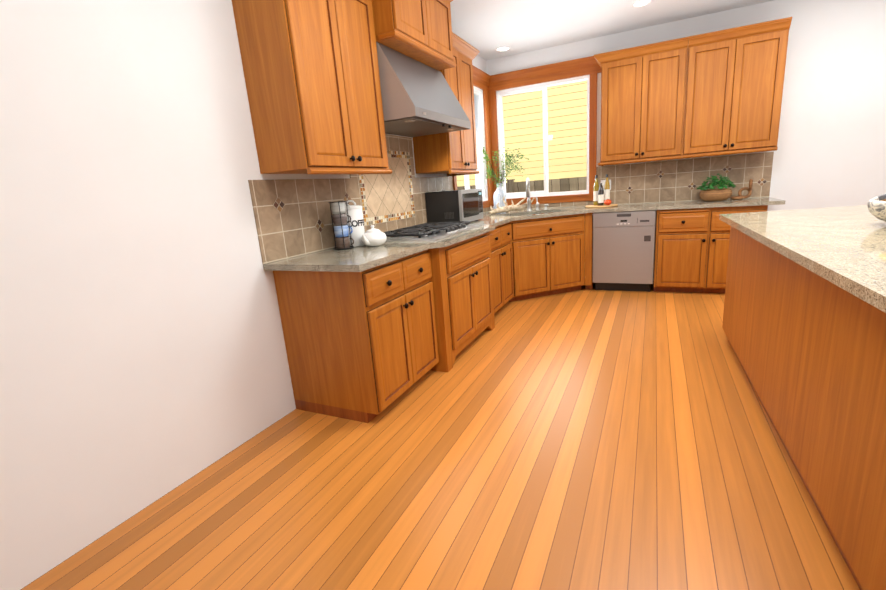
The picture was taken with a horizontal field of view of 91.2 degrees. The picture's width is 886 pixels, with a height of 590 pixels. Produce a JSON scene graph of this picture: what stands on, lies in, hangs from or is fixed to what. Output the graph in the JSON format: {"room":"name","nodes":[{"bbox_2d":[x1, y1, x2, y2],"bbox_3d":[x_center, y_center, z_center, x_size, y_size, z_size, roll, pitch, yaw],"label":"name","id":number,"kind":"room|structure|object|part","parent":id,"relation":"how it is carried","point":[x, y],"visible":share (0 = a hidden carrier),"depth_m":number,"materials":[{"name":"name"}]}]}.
{"room":"kitchen","nodes":[
{"label":"kitchen","id":0,"kind":"room"},
{"bbox_2d":[0,0,487,589],"bbox_3d":[-0.807,-0.792,2.936,0.160,2.753,6.760,2,15,26],"label":"wall","id":1,"kind":"structure","parent":0,"point":[142,356],"depth_m":1.76,"materials":[{"name":"paint"}]},
{"bbox_2d":[232,0,391,173],"bbox_3d":[-0.687,-1.263,2.497,0.397,1.120,0.787,2,15,26],"label":"upper cabinet","id":2,"kind":"object","parent":1,"relation":"attached to","point":[311,75],"visible":1,"depth_m":2.27,"materials":[{"name":"brown wood"}]},
{"bbox_2d":[248,134,492,263],"bbox_3d":[-0.193,-1.027,4.003,0.010,0.785,3.897,2,15,26],"label":"tile backsplash","id":3,"kind":"structure","parent":1,"relation":"attached to","point":[293,218],"depth_m":2.87,"materials":[{"name":"tile"}]},
{"bbox_2d":[372,0,456,69],"bbox_3d":[-0.308,-1.967,3.080,0.527,0.539,1.028,2,15,26],"label":"upper cabinet","id":4,"kind":"object","parent":1,"relation":"attached to","point":[420,31],"visible":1,"depth_m":2.94,"materials":[{"name":"brown wood"}]},
{"bbox_2d":[376,42,470,136],"bbox_3d":[-0.239,-1.474,3.214,0.557,0.485,0.938,2,15,26],"label":"steel range hood","id":5,"kind":"object","parent":1,"relation":"attached to","point":[419,98],"visible":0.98,"depth_m":2.96,"materials":[{"name":"grey metal"}]},
{"bbox_2d":[413,32,479,176],"bbox_3d":[0.052,-1.688,4.008,0.397,1.120,0.740,2,15,26],"label":"upper cabinet","id":6,"kind":"object","parent":1,"relation":"attached to","point":[453,153],"visible":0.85,"depth_m":3.85,"materials":[{"name":"brown wood"}]},
{"bbox_2d":[464,86,487,200],"bbox_3d":[0.282,-1.745,5.040,0.073,1.324,1.033,2,15,26],"label":"sliding window","id":7,"kind":"structure","parent":1,"relation":"in","point":[478,92],"depth_m":5.41,"materials":[{"name":"white plastic"}]},
{"bbox_2d":[21,279,859,589],"bbox_3d":[2.131,0.705,1.828,6.520,0.060,6.920,2,15,26],"label":"floor","id":8,"kind":"structure","parent":0,"point":[585,439],"depth_m":1.85,"materials":[{"name":"brown wood"}]},
{"bbox_2d":[273,249,438,422],"bbox_3d":[-0.478,0.195,2.750,0.660,0.879,0.753,2,15,26],"label":"base cabinet","id":9,"kind":"object","parent":8,"relation":"on","point":[361,346],"visible":1,"depth_m":2.45,"materials":[{"name":"brown wood"}]},
{"bbox_2d":[428,232,494,371],"bbox_3d":[-0.067,-0.020,3.505,0.736,0.879,1.014,2,15,26],"label":"base cabinet","id":10,"kind":"object","parent":8,"relation":"on","point":[461,279],"visible":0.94,"depth_m":3.15,"materials":[{"name":"brown wood"}]},
{"bbox_2d":[490,222,513,312],"bbox_3d":[0.292,-0.247,4.324,0.660,0.879,0.824,2,15,26],"label":"base cabinet","id":11,"kind":"object","parent":8,"relation":"on","point":[502,264],"visible":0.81,"depth_m":4.22,"materials":[{"name":"brown wood"}]},
{"bbox_2d":[509,212,584,301],"bbox_3d":[1.049,-0.466,4.988,0.919,0.879,0.710,-9,14,-18],"label":"base cabinet","id":12,"kind":"object","parent":8,"relation":"on","point":[548,255],"visible":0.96,"depth_m":4.68,"materials":[{"name":"brown wood"}]},
{"bbox_2d":[263,178,784,271],"bbox_3d":[1.192,-0.672,3.438,3.019,0.612,3.919,2,15,26],"label":"countertop","id":13,"kind":"structure","parent":12,"relation":"on","point":[403,242],"depth_m":3.11,"materials":[{"name":"grey stone"}]},
{"bbox_2d":[328,201,353,249],"bbox_3d":[-0.658,-0.448,2.792,0.133,0.303,0.133,2,15,26],"label":"mug rack","id":14,"kind":"object","parent":13,"relation":"on","point":[340,226],"visible":0.96,"depth_m":2.76,"materials":[{"name":"black metal"}]},
{"bbox_2d":[345,200,364,246],"bbox_3d":[-0.611,-0.486,2.926,0.158,0.306,0.158,2,15,26],"label":"coffee canister","id":15,"kind":"object","parent":13,"relation":"on","point":[355,214],"visible":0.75,"depth_m":2.87,"materials":[{"name":"white ceramic"}]},
{"bbox_2d":[361,225,386,246],"bbox_3d":[-0.460,-0.390,2.848,0.168,0.135,0.234,2,15,26],"label":"teapot","id":16,"kind":"object","parent":13,"relation":"on","point":[372,237],"visible":1,"depth_m":2.80,"materials":[{"name":"white ceramic"}]},
{"bbox_3d":[-0.105,-0.513,3.423,0.557,0.050,0.934,2,15,26],"label":"cooktop gas burner","id":17,"kind":"part","parent":13,"relation":"part of","materials":[{"name":"metal"}]},
{"bbox_2d":[425,188,482,222],"bbox_3d":[0.124,-0.864,4.242,0.364,0.310,0.556,2,15,26],"label":"countertop microwave","id":18,"kind":"object","parent":13,"relation":"on","point":[455,205],"visible":0.9,"depth_m":4.02,"materials":[{"name":"black metal"}]},
{"bbox_2d":[481,147,528,208],"bbox_3d":[0.795,-1.410,5.288,0.491,0.774,0.509,2,15,26],"label":"vase","id":19,"kind":"object","parent":13,"relation":"on","point":[499,194],"visible":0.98,"depth_m":5.35,"materials":[{"name":"white"}]},
{"bbox_2d":[489,197,533,213],"bbox_3d":[0.818,-1.090,5.204,0.608,0.191,0.090,-9,14,-18],"label":"driftwood decor","id":20,"kind":"object","parent":13,"relation":"on","point":[512,207],"visible":0.96,"depth_m":5.18,"materials":[{"name":"beige wood"}]},
{"bbox_2d":[585,204,617,207],"bbox_3d":[1.818,-1.022,4.975,0.352,0.020,0.352,2,15,26],"label":"serving board","id":21,"kind":"object","parent":13,"relation":"on","point":[602,206],"visible":0.83,"depth_m":4.85,"materials":[{"name":"brown wood"}]},
{"bbox_2d":[593,175,598,205],"bbox_3d":[1.744,-1.191,4.935,0.063,0.335,0.063,2,15,26],"label":"oil bottle","id":22,"kind":"object","parent":21,"relation":"on","point":[595,192],"visible":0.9,"depth_m":4.92,"materials":[{"name":"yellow glass"}]},
{"bbox_2d":[598,183,603,205],"bbox_3d":[1.770,-1.129,4.862,0.061,0.245,0.061,2,15,26],"label":"oil bottle","id":23,"kind":"object","parent":21,"relation":"on","point":[600,196],"visible":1,"depth_m":4.84,"materials":[{"name":"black glass"}]},
{"bbox_2d":[604,174,609,204],"bbox_3d":[1.857,-1.195,4.916,0.063,0.335,0.063,2,15,26],"label":"oil bottle","id":24,"kind":"object","parent":21,"relation":"on","point":[606,190],"visible":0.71,"depth_m":4.89,"materials":[{"name":"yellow glass"}]},
{"bbox_2d":[604,199,611,204],"bbox_3d":[1.833,-1.033,4.824,0.080,0.068,0.080,2,15,26],"label":"tomato","id":25,"kind":"object","parent":21,"relation":"on","point":[607,201],"visible":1,"depth_m":4.80,"materials":[{"name":"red food"}]},
{"bbox_2d":[697,173,735,200],"bbox_3d":[2.846,-1.123,4.521,0.350,0.277,0.335,2,15,26],"label":"potted plant","id":26,"kind":"object","parent":13,"relation":"on","point":[720,193],"visible":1,"depth_m":4.45,"materials":[{"name":"green plant"}]},
{"bbox_2d":[730,179,752,199],"bbox_3d":[3.077,-1.089,4.471,0.182,0.199,0.120,6,17,35],"label":"decor","id":27,"kind":"object","parent":13,"relation":"on","point":[741,196],"visible":1,"depth_m":4.45,"materials":[{"name":"brown wood"}]},
{"bbox_2d":[585,213,594,289],"bbox_3d":[1.749,-0.546,5.099,0.076,0.879,0.610,2,15,26],"label":"filler panel","id":28,"kind":"object","parent":8,"relation":"on","point":[589,284],"visible":0.57,"depth_m":4.83,"materials":[{"name":"brown wood"}]},
{"bbox_2d":[592,210,655,291],"bbox_3d":[2.059,-0.526,4.928,0.617,0.875,0.638,2,15,26],"label":"stainless steel dishwasher","id":29,"kind":"object","parent":8,"relation":"on","point":[623,249],"visible":1,"depth_m":4.65,"materials":[{"name":"grey metal"}]},
{"bbox_2d":[654,205,767,292],"bbox_3d":[2.761,-0.499,4.589,0.928,0.879,0.660,2,15,26],"label":"base cabinet","id":30,"kind":"object","parent":8,"relation":"on","point":[691,249],"visible":0.73,"depth_m":4.38,"materials":[{"name":"brown wood"}]},
{"bbox_2d":[722,229,885,589],"bbox_3d":[2.200,0.221,1.790,1.455,0.885,3.365,2,15,26],"label":"base cabinet","id":31,"kind":"object","parent":8,"relation":"on","point":[804,322],"depth_m":1.49,"materials":[{"name":"brown wood"}]},
{"bbox_2d":[719,205,885,340],"bbox_3d":[2.167,-0.227,1.688,1.581,0.036,3.542,2,15,26],"label":"countertop","id":32,"kind":"structure","parent":31,"relation":"on","point":[840,252],"depth_m":1.69,"materials":[{"name":"beige stone"}]},
{"bbox_2d":[867,194,885,221],"bbox_3d":[2.259,-0.441,2.037,0.467,0.198,0.478,2,15,26],"label":"fruit bowl","id":33,"kind":"object","parent":32,"relation":"on","point":[876,206],"visible":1,"depth_m":2.00,"materials":[{"name":"silver"}]},
{"bbox_2d":[450,0,773,59],"bbox_3d":[1.921,-2.040,1.160,6.520,0.100,6.920,2,15,26],"label":"ceiling","id":34,"kind":"structure","parent":0,"point":[486,28],"depth_m":4.22,"materials":[{"name":"paint"}]},
{"bbox_2d":[496,46,509,50],"bbox_3d":[0.686,-2.817,4.967,0.169,0.005,0.169,1,15,20],"label":"recessed light","id":35,"kind":"object","parent":34,"relation":"in","point":[505,48],"depth_m":4.96,"materials":[{"name":"white plastic"}]},
{"bbox_2d":[631,0,650,6],"bbox_3d":[1.806,-2.654,3.948,0.169,0.005,0.169,1,15,20],"label":"recessed light","id":36,"kind":"object","parent":34,"relation":"in","point":[640,3],"depth_m":3.95,"materials":[{"name":"white plastic"}]},
{"bbox_2d":[486,0,885,280],"bbox_3d":[3.466,-1.484,4.441,6.200,2.753,0.160,2,15,26],"label":"wall","id":37,"kind":"structure","parent":0,"point":[830,151],"depth_m":4.18,"materials":[{"name":"paint"}]},
{"bbox_2d":[452,56,600,207],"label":"sliding window","id":38,"kind":"structure","parent":37,"relation":"in","point":[500,94],"depth_m":5.27,"materials":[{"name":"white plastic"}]},
{"bbox_2d":[508,152,773,208],"bbox_3d":[2.024,-1.291,5.102,2.997,0.451,0.010,2,15,26],"label":"tile backsplash","id":39,"kind":"structure","parent":37,"relation":"attached to","point":[666,181],"depth_m":4.82,"materials":[{"name":"beige tile"}]},
{"bbox_2d":[601,179,610,189],"bbox_3d":[1.929,-1.304,5.138,0.116,0.118,0.008,2,15,26],"label":"switch plate","id":40,"kind":"object","parent":39,"relation":"attached to","point":[603,182],"visible":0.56,"depth_m":5.14,"materials":[{"name":"white plastic"}]},
{"bbox_2d":[594,37,688,165],"bbox_3d":[2.090,-1.998,4.647,0.865,1.120,0.397,2,15,26],"label":"upper cabinet","id":41,"kind":"object","parent":37,"relation":"attached to","point":[643,87],"visible":1,"depth_m":4.49,"materials":[{"name":"brown wood"}]},
{"bbox_2d":[682,17,791,158],"bbox_3d":[2.840,-1.968,4.289,0.794,1.120,0.397,2,15,26],"label":"upper cabinet","id":42,"kind":"object","parent":37,"relation":"attached to","point":[734,88],"visible":1,"depth_m":4.15,"materials":[{"name":"brown wood"}]},
{"label":"outside","id":43,"kind":"structure","parent":0,"visible":0},
{"bbox_3d":[-0.034,-0.011,7.335,16.500,0.050,17.500,2,15,26],"label":"ground","id":44,"kind":"structure","parent":43,"visible":0},
{"bbox_2d":[457,80,586,186],"bbox_3d":[1.567,-4.494,11.473,14.500,6.450,5.735,2,15,26],"label":"siding","id":45,"kind":"object","parent":44,"relation":"on","point":[566,123],"depth_m":8.39,"materials":[{"name":"yellow"}]},
{"bbox_2d":[457,177,586,192],"bbox_3d":[0.846,0.021,3.050,7.220,1.780,8.770,2,15,26],"label":"fence","id":46,"kind":"object","parent":44,"relation":"on","point":[566,184],"visible":0.06,"depth_m":7.09,"materials":[{"name":"brown wood"}]}
]}

